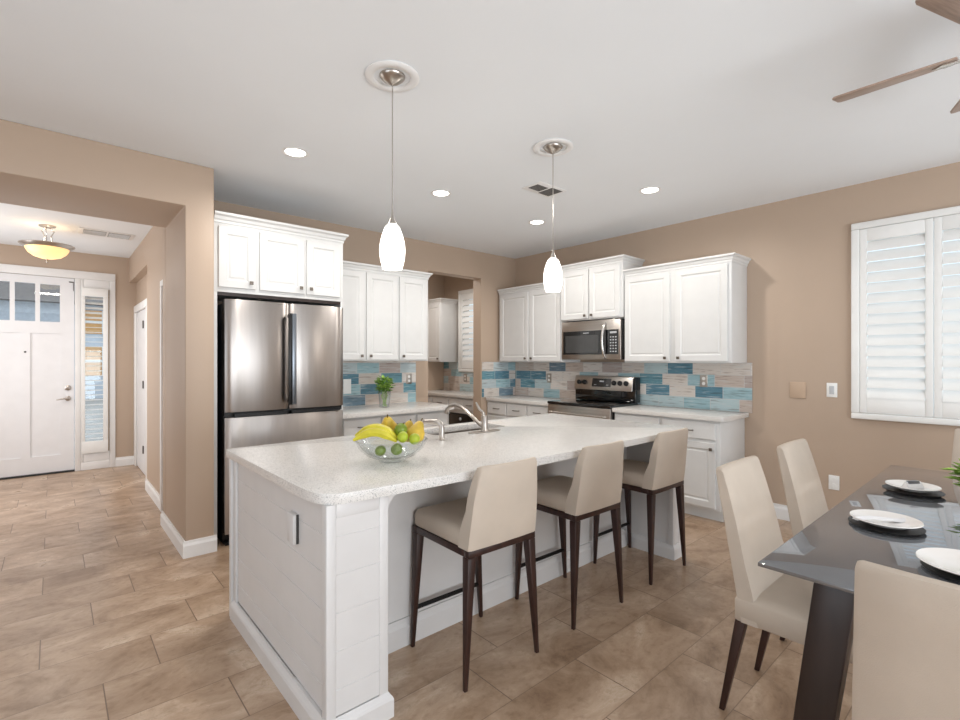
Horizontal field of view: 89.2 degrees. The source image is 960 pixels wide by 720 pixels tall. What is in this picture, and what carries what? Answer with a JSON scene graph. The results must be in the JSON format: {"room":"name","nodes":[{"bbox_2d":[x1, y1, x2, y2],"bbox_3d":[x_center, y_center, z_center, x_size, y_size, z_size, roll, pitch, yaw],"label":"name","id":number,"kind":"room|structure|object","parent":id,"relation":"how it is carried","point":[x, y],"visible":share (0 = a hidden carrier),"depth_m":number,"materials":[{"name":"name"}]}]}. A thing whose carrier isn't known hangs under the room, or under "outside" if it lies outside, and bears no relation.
{"room":"kitchen dining area","nodes":[
{"label":"kitchen dining area","id":0,"kind":"room"},
{"bbox_2d":[0,244,135,457],"bbox_3d":[-5.371,-0.005,5.764,2.370,2.750,0.150,0,0,-41],"label":"wall","id":1,"kind":"structure","parent":0,"point":[125,292],"depth_m":6.29,"materials":[{"name":"paint"}]},
{"bbox_2d":[0,264,114,479],"bbox_3d":[-5.229,0.135,5.812,1.405,2.470,0.125,0,0,-41],"label":"door","id":2,"kind":"structure","parent":1,"relation":"in","point":[37,356],"depth_m":5.85,"materials":[{"name":"white wood"}]},
{"bbox_2d":[82,287,107,453],"bbox_3d":[-4.849,0.132,6.130,0.260,2.053,0.121,0,0,-41],"label":"window","id":3,"kind":"structure","parent":1,"relation":"in","point":[99,445],"depth_m":6.12,"materials":[{"name":"white wood"}]},
{"bbox_2d":[115,456,133,466],"bbox_3d":[-4.603,1.312,6.328,0.228,0.115,0.016,0,0,-41],"label":"baseboard","id":4,"kind":"structure","parent":1,"relation":"attached to","point":[128,460],"depth_m":6.31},
{"bbox_2d":[0,119,213,540],"bbox_3d":[-3.475,-0.002,2.725,3.370,2.743,0.920,0,0,-41],"label":"wall","id":5,"kind":"structure","parent":0,"point":[40,168],"depth_m":3.40,"materials":[{"name":"paint"}]},
{"bbox_2d":[160,510,216,558],"bbox_3d":[-3.464,1.312,2.724,3.386,0.115,0.936,0,0,-41],"label":"baseboard","id":6,"kind":"structure","parent":5,"relation":"attached to","point":[205,545],"depth_m":3.45,"materials":[{"name":"white wood"}]},
{"bbox_2d":[129,226,162,493],"bbox_3d":[-3.457,0.020,5.228,0.200,2.700,3.180,0,0,-41],"label":"wall","id":7,"kind":"structure","parent":0,"point":[155,235],"depth_m":4.87,"materials":[{"name":"paint"}]},
{"bbox_2d":[134,298,146,478],"bbox_3d":[-4.136,0.335,5.946,0.029,2.070,1.195,0,0,-41],"label":"door","id":8,"kind":"structure","parent":7,"relation":"in","point":[140,317],"depth_m":6.05,"materials":[{"name":"wood"}]},
{"bbox_2d":[145,479,159,509],"bbox_3d":[-3.188,1.312,4.817,0.094,0.115,0.975,0,0,-41],"label":"baseboard","id":9,"kind":"structure","parent":7,"relation":"attached to","point":[155,496],"depth_m":4.76,"materials":[{"name":"white wood"}]},
{"bbox_2d":[160,279,162,511],"bbox_3d":[-2.773,0.328,4.282,0.019,2.085,0.375,0,0,-41],"label":"trim","id":10,"kind":"structure","parent":7,"relation":"attached to","point":[161,281],"depth_m":4.38,"materials":[{"name":"white wood"}]},
{"bbox_2d":[214,210,348,534],"bbox_3d":[-1.766,0.140,4.152,1.046,2.460,0.720,0,0,-41],"label":"tall cabinet","id":11,"kind":"object","parent":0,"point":[256,259],"visible":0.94,"depth_m":3.83,"materials":[{"name":"wood"}]},
{"bbox_2d":[214,200,514,421],"bbox_3d":[-1.016,-0.026,5.395,3.850,2.793,0.150,0,0,-41],"label":"wall","id":12,"kind":"structure","parent":0,"point":[489,273],"depth_m":5.92,"materials":[{"name":"paint"}]},
{"bbox_2d":[343,361,415,406],"bbox_3d":[-1.178,0.243,5.144,1.185,0.463,0.010,0,0,-41],"label":"backsplash","id":13,"kind":"structure","parent":12,"relation":"attached to","point":[362,374],"depth_m":5.20,"materials":[{"name":"tile"}]},
{"bbox_2d":[343,379,350,393],"bbox_3d":[-1.355,0.270,4.974,0.085,0.150,0.009,0,0,-41],"label":"light switch","id":14,"kind":"object","parent":13,"relation":"attached to","point":[346,382],"visible":1,"depth_m":4.97,"materials":[{"name":"white plastic"}]},
{"bbox_2d":[406,374,411,383],"bbox_3d":[-0.797,0.210,5.464,0.072,0.115,0.009,0,0,-41],"label":"electrical outlet","id":15,"kind":"object","parent":13,"relation":"attached to","point":[408,376],"visible":1,"depth_m":5.46,"materials":[{"name":"metal"}]},
{"bbox_2d":[343,260,432,360],"bbox_3d":[-1.065,-0.462,4.995,1.158,0.943,0.383,0,0,-41],"label":"upper cabinet","id":16,"kind":"object","parent":12,"relation":"attached to","point":[385,312],"visible":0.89,"depth_m":4.87,"materials":[{"name":"wood"}]},
{"bbox_2d":[482,362,514,396],"bbox_3d":[0.251,0.251,6.397,0.596,0.449,0.010,0,0,-41],"label":"backsplash","id":17,"kind":"structure","parent":12,"relation":"attached to","point":[498,378],"depth_m":6.38,"materials":[{"name":"tile"}]},
{"bbox_2d":[0,465,852,719],"bbox_3d":[-0.582,1.420,2.369,7.490,0.100,11.570,0,0,-41],"label":"floor","id":18,"kind":"structure","parent":0,"point":[102,617],"depth_m":2.39,"materials":[{"name":"tile"}]},
{"bbox_2d":[217,299,342,545],"bbox_3d":[-1.723,0.461,4.096,0.922,1.818,0.770,0,0,-41],"label":"refrigerator","id":19,"kind":"object","parent":18,"relation":"on","point":[280,365],"visible":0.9,"depth_m":3.75,"materials":[{"name":"silver metal"}]},
{"bbox_2d":[343,410,447,435],"bbox_3d":[-0.961,0.943,4.908,1.200,0.855,0.650,0,0,-41],"label":"base cabinet","id":20,"kind":"object","parent":18,"relation":"on","point":[351,426],"visible":0.16,"depth_m":4.65,"materials":[{"name":"wood"}]},
{"bbox_2d":[343,402,453,418],"bbox_3d":[-0.941,0.495,4.920,1.265,0.038,0.658,0,0,-41],"label":"countertop","id":21,"kind":"structure","parent":20,"relation":"on","point":[408,407],"depth_m":4.78,"materials":[{"name":"stone"}]},
{"bbox_2d":[374,375,395,407],"bbox_3d":[-0.958,0.312,4.881,0.222,0.328,0.239,0,0,-41],"label":"flower vase","id":22,"kind":"object","parent":21,"relation":"on","point":[386,387],"visible":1,"depth_m":4.86,"materials":[{"name":"clear glass"}]},
{"bbox_2d":[428,395,472,424],"bbox_3d":[-0.326,0.943,7.093,0.570,0.855,1.400,0,0,-41],"label":"base cabinet","id":23,"kind":"object","parent":18,"relation":"on","point":[467,403],"visible":0.25,"depth_m":6.76,"materials":[{"name":"wood"}]},
{"bbox_2d":[428,390,472,398],"bbox_3d":[-0.308,0.495,7.085,0.553,0.038,1.438,0,0,-41],"label":"countertop","id":24,"kind":"structure","parent":23,"relation":"on","point":[448,393],"depth_m":6.95,"materials":[{"name":"stone"}]},
{"bbox_2d":[229,441,681,719],"bbox_3d":[0.045,0.943,3.013,2.630,0.855,1.221,0,0,-41],"label":"kitchen island","id":25,"kind":"object","parent":18,"relation":"on","point":[323,615],"visible":0.52,"depth_m":2.15,"materials":[{"name":"paint"}]},
{"bbox_2d":[287,511,298,544],"bbox_3d":[-0.750,0.670,1.948,0.022,0.116,0.074,0,0,-41],"label":"electrical outlet","id":26,"kind":"object","parent":25,"relation":"attached to","point":[292,517],"visible":1,"depth_m":1.93,"materials":[{"name":"plastic"}]},
{"bbox_2d":[226,413,682,504],"bbox_3d":[0.056,0.495,3.008,2.668,0.038,1.263,0,0,-41],"label":"island countertop","id":27,"kind":"structure","parent":25,"relation":"on","point":[332,470],"depth_m":2.49,"materials":[{"name":"stone"}]},
{"bbox_2d":[355,436,427,461],"bbox_3d":[-0.417,0.422,2.295,0.340,0.106,0.340,0,0,-41],"label":"fruit bowl","id":28,"kind":"object","parent":27,"relation":"on","point":[425,436],"visible":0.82,"depth_m":2.25,"materials":[{"name":"clear glass"}]},
{"bbox_2d":[353,424,397,441],"bbox_3d":[-0.467,0.338,2.262,0.221,0.085,0.133,0,0,0],"label":"banana bunch","id":29,"kind":"object","parent":28,"relation":"in","point":[372,430],"visible":0.94,"depth_m":2.22,"materials":[{"name":"yellow plant"}]},
{"bbox_2d":[375,445,385,455],"bbox_3d":[-0.462,0.421,2.260,0.051,0.049,0.048,0,0,-16],"label":"lime","id":30,"kind":"object","parent":28,"relation":"in","point":[380,450],"visible":1,"depth_m":2.24,"materials":[{"name":"green food"}]},
{"bbox_2d":[381,414,396,430],"bbox_3d":[-0.445,0.323,2.374,0.095,0.128,0.095,0,0,41],"label":"pear","id":31,"kind":"object","parent":28,"relation":"in","point":[388,421],"visible":0.52,"depth_m":2.33,"materials":[{"name":"yellow food"}]},
{"bbox_2d":[391,443,402,454],"bbox_3d":[-0.382,0.410,2.237,0.058,0.055,0.054,0,0,38],"label":"lime","id":32,"kind":"object","parent":28,"relation":"in","point":[396,449],"visible":1,"depth_m":2.22,"materials":[{"name":"green food"}]},
{"bbox_2d":[397,431,407,442],"bbox_3d":[-0.355,0.354,2.240,0.050,0.052,0.050,0,0,-23],"label":"lime","id":33,"kind":"object","parent":32,"relation":"on","point":[402,437],"visible":1,"depth_m":2.22,"materials":[{"name":"green food"}]},
{"bbox_2d":[394,423,406,435],"bbox_3d":[-0.373,0.328,2.291,0.061,0.068,0.060,0,0,-3],"label":"lime","id":34,"kind":"object","parent":28,"relation":"in","point":[399,427],"visible":0.68,"depth_m":2.27,"materials":[{"name":"green food"}]},
{"bbox_2d":[405,419,412,441],"bbox_3d":[-0.359,0.345,2.395,0.078,0.113,0.079,0,0,-32],"label":"pear","id":35,"kind":"object","parent":28,"relation":"in","point":[408,423],"visible":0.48,"depth_m":2.38,"materials":[{"name":"yellow food"}]},
{"bbox_2d":[409,433,419,444],"bbox_3d":[-0.301,0.363,2.239,0.050,0.052,0.050,0,0,0],"label":"lime","id":36,"kind":"object","parent":28,"relation":"in","point":[414,438],"visible":1,"depth_m":2.22,"materials":[{"name":"green food"}]},
{"bbox_2d":[407,418,424,442],"bbox_3d":[-0.307,0.338,2.314,0.086,0.121,0.088,0,0,17],"label":"pear","id":37,"kind":"object","parent":28,"relation":"in","point":[418,427],"visible":0.65,"depth_m":2.29,"materials":[{"name":"yellow food"}]},
{"bbox_2d":[423,419,444,439],"bbox_3d":[-0.275,0.414,2.920,0.142,0.122,0.040,0,0,23],"label":"filter faucet","id":38,"kind":"object","parent":27,"relation":"on","point":[439,423],"visible":0.98,"depth_m":2.90,"materials":[{"name":"silver metal"}]},
{"bbox_2d":[432,428,488,434],"bbox_3d":[-0.126,0.605,3.388,0.664,0.178,0.284,0,0,-41],"label":"sink","id":39,"kind":"object","parent":27,"relation":"in","point":[477,428],"visible":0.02,"depth_m":3.55,"materials":[{"name":"metal"}]},
{"bbox_2d":[445,402,499,433],"bbox_3d":[-0.102,0.380,3.377,0.260,0.192,0.457,0,0,-41],"label":"kitchen faucet","id":40,"kind":"object","parent":27,"relation":"on","point":[484,418],"visible":1,"depth_m":3.25,"materials":[{"name":"silver metal"}]},
{"bbox_2d":[481,415,487,430],"bbox_3d":[0.030,0.417,3.226,0.052,0.103,0.052,0,0,-41],"label":"faucet","id":41,"kind":"object","parent":40,"relation":"on","point":[484,418],"depth_m":3.21,"materials":[{"name":"silver metal"}]},
{"bbox_2d":[449,412,472,423],"bbox_3d":[-0.060,1.052,6.791,0.532,0.636,0.588,0,0,-41],"label":"dishwasher","id":42,"kind":"object","parent":18,"relation":"on","point":[454,418],"visible":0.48,"depth_m":6.68,"materials":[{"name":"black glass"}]},
{"bbox_2d":[410,457,538,692],"bbox_3d":[-0.016,0.905,2.291,0.441,0.930,0.509,0,0,-40],"label":"bar stool","id":43,"kind":"object","parent":18,"relation":"on","point":[499,509],"visible":1,"depth_m":2.14,"materials":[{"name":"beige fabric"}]},
{"bbox_2d":[487,400,547,419],"bbox_3d":[0.613,0.943,6.022,0.570,0.855,1.045,0,0,-41],"label":"base cabinet","id":44,"kind":"object","parent":18,"relation":"on","point":[495,409],"visible":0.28,"depth_m":5.92,"materials":[{"name":"wood"}]},
{"bbox_2d":[486,395,563,405],"bbox_3d":[0.625,0.495,6.022,0.553,0.038,1.044,0,0,-41],"label":"countertop","id":45,"kind":"structure","parent":44,"relation":"on","point":[532,400],"depth_m":5.95,"materials":[{"name":"stone"}]},
{"bbox_2d":[515,440,623,629],"bbox_3d":[0.518,0.905,2.757,0.441,0.930,0.509,0,0,-40],"label":"bar stool","id":46,"kind":"object","parent":18,"relation":"on","point":[595,487],"visible":0.9,"depth_m":2.59,"materials":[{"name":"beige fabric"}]},
{"bbox_2d":[547,375,639,419],"bbox_3d":[1.209,0.775,5.291,0.603,1.190,0.818,0,0,-41],"label":"range","id":47,"kind":"object","parent":18,"relation":"on","point":[596,396],"visible":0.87,"depth_m":5.26,"materials":[{"name":"silver metal"}]},
{"bbox_2d":[547,398,637,408],"bbox_3d":[1.212,0.469,5.293,0.515,0.028,0.818,0,0,-41],"label":"cooktop","id":48,"kind":"object","parent":47,"relation":"in","point":[577,403],"depth_m":5.21,"materials":[{"name":"black glass"}]},
{"bbox_2d":[593,428,687,584],"bbox_3d":[1.081,0.905,3.248,0.441,0.930,0.509,0,0,-41],"label":"bar stool","id":49,"kind":"object","parent":18,"relation":"on","point":[665,469],"visible":0.82,"depth_m":3.07,"materials":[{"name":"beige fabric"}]},
{"bbox_2d":[615,412,744,521],"bbox_3d":[1.850,0.943,4.613,0.570,0.855,1.020,0,0,-41],"label":"base cabinet","id":50,"kind":"object","parent":18,"relation":"on","point":[711,445],"visible":0.38,"depth_m":4.20,"materials":[{"name":"wood"}]},
{"bbox_2d":[612,405,748,421],"bbox_3d":[1.866,0.495,4.607,0.553,0.038,1.065,0,0,-41],"label":"countertop","id":51,"kind":"structure","parent":50,"relation":"on","point":[675,412],"depth_m":4.42,"materials":[{"name":"stone"}]},
{"bbox_2d":[716,455,852,710],"bbox_3d":[1.234,0.896,1.869,0.432,0.948,0.512,0,0,-41],"label":"dining chair","id":52,"kind":"object","parent":18,"relation":"on","point":[777,603],"visible":0.63,"depth_m":1.88,"materials":[{"name":"beige fabric"}]},
{"bbox_2d":[776,438,828,640],"bbox_3d":[1.760,0.896,2.337,0.432,0.948,0.512,0,0,-41],"label":"dining chair","id":53,"kind":"object","parent":18,"relation":"on","point":[804,494],"visible":0.3,"depth_m":2.40,"materials":[{"name":"beige fabric"}]},
{"bbox_2d":[758,465,959,719],"bbox_3d":[2.021,1.000,1.820,2.140,0.740,1.070,0,0,-41],"label":"dining table","id":54,"kind":"object","parent":18,"relation":"on","point":[826,553],"visible":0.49,"depth_m":1.57,"materials":[{"name":"grey glass"}]},
{"bbox_2d":[848,516,925,535],"bbox_3d":[1.528,0.624,1.836,0.228,0.009,0.228,0,0,-41],"label":"charger plate","id":55,"kind":"object","parent":54,"relation":"on","point":[919,531],"visible":0.52,"depth_m":1.78,"materials":[{"name":"black ceramic"}]},
{"bbox_2d":[850,509,923,529],"bbox_3d":[1.528,0.606,1.836,0.216,0.021,0.216,0,0,-41],"label":"dinner plate","id":56,"kind":"object","parent":55,"relation":"on","point":[910,523],"visible":0.88,"depth_m":1.84,"materials":[{"name":"white ceramic"}]},
{"bbox_2d":[852,515,905,522],"bbox_3d":[1.521,0.600,1.843,0.197,0.022,0.045,0,0,-3],"label":"napkin","id":57,"kind":"object","parent":56,"relation":"on","point":[868,517],"visible":1,"depth_m":1.83,"materials":[{"name":"white fabric"}]},
{"bbox_2d":[882,484,945,496],"bbox_3d":[2.065,0.624,2.324,0.228,0.009,0.228,0,0,-41],"label":"charger plate","id":58,"kind":"object","parent":54,"relation":"on","point":[885,486],"visible":0.53,"depth_m":2.27,"materials":[{"name":"black ceramic"}]},
{"bbox_2d":[885,480,941,492],"bbox_3d":[2.065,0.606,2.324,0.204,0.021,0.204,0,0,-41],"label":"dinner plate","id":59,"kind":"object","parent":58,"relation":"on","point":[928,487],"visible":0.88,"depth_m":2.31,"materials":[{"name":"white ceramic"}]},
{"bbox_2d":[901,480,924,488],"bbox_3d":[2.065,0.593,2.324,0.080,0.034,0.044,0,0,-7],"label":"napkin","id":60,"kind":"object","parent":59,"relation":"on","point":[911,484],"visible":0.96,"depth_m":2.31,"materials":[{"name":"white fabric"}]},
{"bbox_2d":[920,560,959,582],"bbox_3d":[1.439,0.624,1.423,0.228,0.009,0.228,0,0,-41],"label":"charger plate","id":61,"kind":"object","parent":54,"relation":"on","point":[948,575],"visible":0.47,"depth_m":1.42,"materials":[{"name":"black ceramic"}]},
{"bbox_2d":[915,548,959,575],"bbox_3d":[1.439,0.606,1.423,0.250,0.021,0.250,0,0,-41],"label":"dinner plate","id":62,"kind":"object","parent":61,"relation":"on","point":[946,559],"visible":1,"depth_m":1.49,"materials":[{"name":"white ceramic"}]},
{"bbox_2d":[941,458,959,485],"bbox_3d":[2.173,0.507,2.031,0.329,0.246,0.327,0,0,11],"label":"centerpiece plant","id":63,"kind":"object","parent":54,"relation":"on","point":[956,471],"visible":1,"depth_m":2.13,"materials":[{"name":"green plant"}]},
{"bbox_2d":[852,560,959,719],"bbox_3d":[1.096,0.896,1.047,0.512,0.948,0.432,0,0,-41],"label":"dining chair","id":64,"kind":"object","parent":18,"relation":"on","point":[906,632],"visible":1,"depth_m":0.98,"materials":[{"name":"beige fabric"}]},
{"bbox_2d":[950,428,959,472],"bbox_3d":[2.889,0.896,2.721,0.512,0.948,0.432,0,0,-41],"label":"dining chair","id":65,"kind":"object","parent":18,"relation":"on","point":[956,443],"visible":0.07,"depth_m":2.97,"materials":[{"name":"beige fabric"}]},
{"bbox_2d":[428,274,443,389],"bbox_3d":[-1.421,-0.026,7.168,2.120,2.793,0.150,0,0,-41],"label":"wall","id":66,"kind":"structure","parent":0,"point":[435,282],"depth_m":7.70,"materials":[{"name":"paint"}]},
{"bbox_2d":[0,0,959,258],"bbox_3d":[-0.582,-1.401,2.369,7.490,0.143,11.570,0,0,-41],"label":"ceiling","id":67,"kind":"structure","parent":0,"point":[719,106],"depth_m":2.56,"materials":[{"name":"paint"}]},
{"bbox_2d":[17,224,74,262],"bbox_3d":[-4.284,-1.144,4.822,0.430,0.372,0.430,0,0,-41],"label":"ceiling lamp","id":68,"kind":"object","parent":67,"relation":"attached to","point":[46,250],"visible":1,"depth_m":4.74,"materials":[{"name":"yellow glass"}]},
{"bbox_2d":[78,227,134,239],"bbox_3d":[-3.931,-1.323,5.132,0.460,0.012,0.280,0,0,-41],"label":"ceiling vent","id":69,"kind":"object","parent":67,"relation":"in","point":[87,231],"visible":1,"depth_m":5.11,"materials":[{"name":"metal"}]},
{"bbox_2d":[83,229,128,239],"bbox_3d":[-3.931,-1.321,5.132,0.390,0.002,0.220,0,0,-41],"label":"grille","id":70,"kind":"object","parent":69,"relation":"attached to","point":[95,232],"depth_m":5.11,"materials":[{"name":"white metal"}]},
{"bbox_2d":[281,147,308,157],"bbox_3d":[-1.219,-1.369,3.217,0.176,0.007,0.176,0,0,-41],"label":"recessed light","id":71,"kind":"object","parent":67,"relation":"in","point":[295,152],"visible":1,"depth_m":3.21,"materials":[{"name":"white glass"}]},
{"bbox_2d":[365,60,418,270],"bbox_3d":[-0.424,-0.906,2.355,0.260,0.932,0.260,0,0,-41],"label":"pendant lamp","id":72,"kind":"object","parent":67,"relation":"hanging from","point":[392,245],"visible":1,"depth_m":2.32,"materials":[{"name":"white glass"}]},
{"bbox_2d":[430,189,451,196],"bbox_3d":[-0.321,-1.369,4.004,0.176,0.007,0.176,0,0,-41],"label":"recessed light","id":73,"kind":"object","parent":67,"relation":"in","point":[440,192],"visible":1,"depth_m":4.00,"materials":[{"name":"white glass"}]},
{"bbox_2d":[528,220,545,224],"bbox_3d":[0.567,-1.369,4.845,0.176,0.007,0.176,0,0,-41],"label":"recessed light","id":74,"kind":"object","parent":67,"relation":"in","point":[533,222],"visible":1,"depth_m":4.85,"materials":[{"name":"white glass"}]},
{"bbox_2d":[522,181,566,196],"bbox_3d":[0.518,-1.368,3.913,0.320,0.010,0.200,0,0,-41],"label":"ceiling vent","id":75,"kind":"object","parent":67,"relation":"in","point":[541,188],"visible":1,"depth_m":3.90,"materials":[{"name":"white metal"}]},
{"bbox_2d":[529,184,562,195],"bbox_3d":[0.518,-1.365,3.913,0.270,0.002,0.150,0,0,-41],"label":"grille","id":76,"kind":"object","parent":75,"relation":"attached to","point":[542,189],"depth_m":3.91,"materials":[{"name":"white metal"}]},
{"bbox_2d":[533,138,573,292],"bbox_3d":[0.471,-0.906,3.139,0.260,0.932,0.260,0,0,-41],"label":"pendant lamp","id":77,"kind":"object","parent":67,"relation":"hanging from","point":[553,276],"visible":1,"depth_m":3.10,"materials":[{"name":"white glass"}]},
{"bbox_2d":[639,186,661,193],"bbox_3d":[1.373,-1.369,3.933,0.176,0.007,0.176,0,0,-41],"label":"recessed light","id":78,"kind":"object","parent":67,"relation":"in","point":[652,189],"visible":1,"depth_m":3.93,"materials":[{"name":"white glass"}]},
{"bbox_2d":[832,0,959,113],"bbox_3d":[1.880,-1.221,1.739,1.064,0.302,1.014,0,0,-41],"label":"ceiling fan","id":79,"kind":"object","parent":67,"relation":"hanging from","point":[949,9],"visible":1,"depth_m":1.87,"materials":[{"name":"brown metal"}]},
{"bbox_2d":[444,162,959,509],"bbox_3d":[2.687,-0.026,4.207,0.150,2.793,10.020,0,0,-41],"label":"wall","id":80,"kind":"structure","parent":0,"point":[798,248],"depth_m":4.05,"materials":[{"name":"paint"}]},
{"bbox_2d":[428,298,457,361],"bbox_3d":[-0.585,-0.449,7.529,0.383,0.958,0.402,0,0,-41],"label":"upper cabinet","id":81,"kind":"object","parent":80,"relation":"attached to","point":[442,312],"visible":0.9,"depth_m":7.41,"materials":[{"name":"wood"}]},
{"bbox_2d":[444,362,472,391],"bbox_3d":[-0.103,0.250,7.264,0.010,0.450,1.440,0,0,-41],"label":"backsplash","id":82,"kind":"structure","parent":80,"relation":"attached to","point":[453,379],"depth_m":7.57,"materials":[{"name":"tile"}]},
{"bbox_2d":[458,289,472,371],"bbox_3d":[0.038,-0.440,7.158,0.133,1.240,0.990,0,0,-41],"label":"window","id":83,"kind":"structure","parent":80,"relation":"in","point":[465,345],"depth_m":7.37,"materials":[{"name":"white wood"}]},
{"bbox_2d":[497,282,579,361],"bbox_3d":[0.706,-0.444,6.058,0.383,0.938,1.045,0,0,-41],"label":"upper cabinet","id":84,"kind":"object","parent":80,"relation":"attached to","point":[530,324],"visible":0.87,"depth_m":5.95,"materials":[{"name":"wood"}]},
{"bbox_2d":[561,254,644,321],"bbox_3d":[1.306,-0.749,5.353,0.411,0.628,0.872,0,0,-41],"label":"upper cabinet","id":85,"kind":"object","parent":80,"relation":"attached to","point":[591,290],"visible":0.94,"depth_m":5.18,"materials":[{"name":"wood"}]},
{"bbox_2d":[562,318,624,359],"bbox_3d":[1.294,-0.214,5.336,0.427,0.418,0.775,0,0,-41],"label":"microwave","id":86,"kind":"object","parent":85,"relation":"attached to","point":[595,339],"visible":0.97,"depth_m":5.20,"materials":[{"name":"silver metal"}]},
{"bbox_2d":[515,362,751,412],"bbox_3d":[1.462,0.251,5.480,0.010,0.449,2.964,0,0,-41],"label":"backsplash","id":87,"kind":"structure","parent":80,"relation":"attached to","point":[729,388],"depth_m":4.99,"materials":[{"name":"tile"}]},
{"bbox_2d":[547,373,550,382],"bbox_3d":[0.870,0.227,6.138,0.009,0.115,0.072,0,0,-41],"label":"electrical outlet","id":88,"kind":"object","parent":87,"relation":"attached to","point":[548,374],"visible":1,"depth_m":6.13,"materials":[{"name":"metal"}]},
{"bbox_2d":[700,375,707,386],"bbox_3d":[2.150,0.202,4.680,0.009,0.115,0.072,0,0,-41],"label":"electrical outlet","id":89,"kind":"object","parent":87,"relation":"attached to","point":[703,378],"visible":1,"depth_m":4.67,"materials":[{"name":"metal"}]},
{"bbox_2d":[623,252,750,362],"bbox_3d":[1.939,-0.444,4.653,0.383,0.938,1.076,0,0,-41],"label":"upper cabinet","id":90,"kind":"object","parent":80,"relation":"attached to","point":[691,310],"visible":1,"depth_m":4.45,"materials":[{"name":"wood"}]},
{"bbox_2d":[773,503,789,520],"bbox_3d":[4.135,1.308,2.431,0.016,0.125,5.200,0,0,-41],"label":"baseboard","id":91,"kind":"structure","parent":80,"relation":"attached to","point":[781,511],"depth_m":4.18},
{"bbox_2d":[790,382,805,397],"bbox_3d":[2.675,0.253,4.100,0.010,0.136,0.116,0,0,-41],"label":"blank plate","id":92,"kind":"object","parent":80,"relation":"attached to","point":[797,389],"visible":1,"depth_m":4.09,"materials":[{"name":"beige plastic"}]},
{"bbox_2d":[826,383,836,396],"bbox_3d":[2.833,0.242,3.921,0.009,0.115,0.072,0,0,-41],"label":"light switch","id":93,"kind":"object","parent":80,"relation":"attached to","point":[831,388],"visible":1,"depth_m":3.92,"materials":[{"name":"white plastic"}]},
{"bbox_2d":[829,475,838,490],"bbox_3d":[2.842,0.985,3.910,0.009,0.115,0.072,0,0,-41],"label":"electrical outlet","id":94,"kind":"object","parent":80,"relation":"attached to","point":[833,480],"visible":1,"depth_m":3.91,"materials":[{"name":"white plastic"}]},
{"bbox_2d":[851,206,959,425],"bbox_3d":[3.536,-0.303,3.171,0.133,1.518,1.793,0,0,-41],"label":"window shutters","id":95,"kind":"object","parent":80,"relation":"in","point":[912,362],"depth_m":3.56,"materials":[{"name":"white wood"}]},
{"label":"outside","id":96,"kind":"structure","parent":0,"visible":0},
{"bbox_2d":[74,398,102,468],"bbox_3d":[-15.829,1.555,18.040,24.000,0.130,32.000,0,0,-41],"label":"ground","id":97,"kind":"structure","parent":96,"point":[89,401],"depth_m":11.99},
{"bbox_2d":[0,280,102,398],"bbox_3d":[-18.560,-1.710,19.635,16.800,6.400,7.200,0,0,-41],"label":"neighbor house","id":98,"kind":"structure","parent":97,"relation":"on","point":[24,292],"depth_m":18.07,"materials":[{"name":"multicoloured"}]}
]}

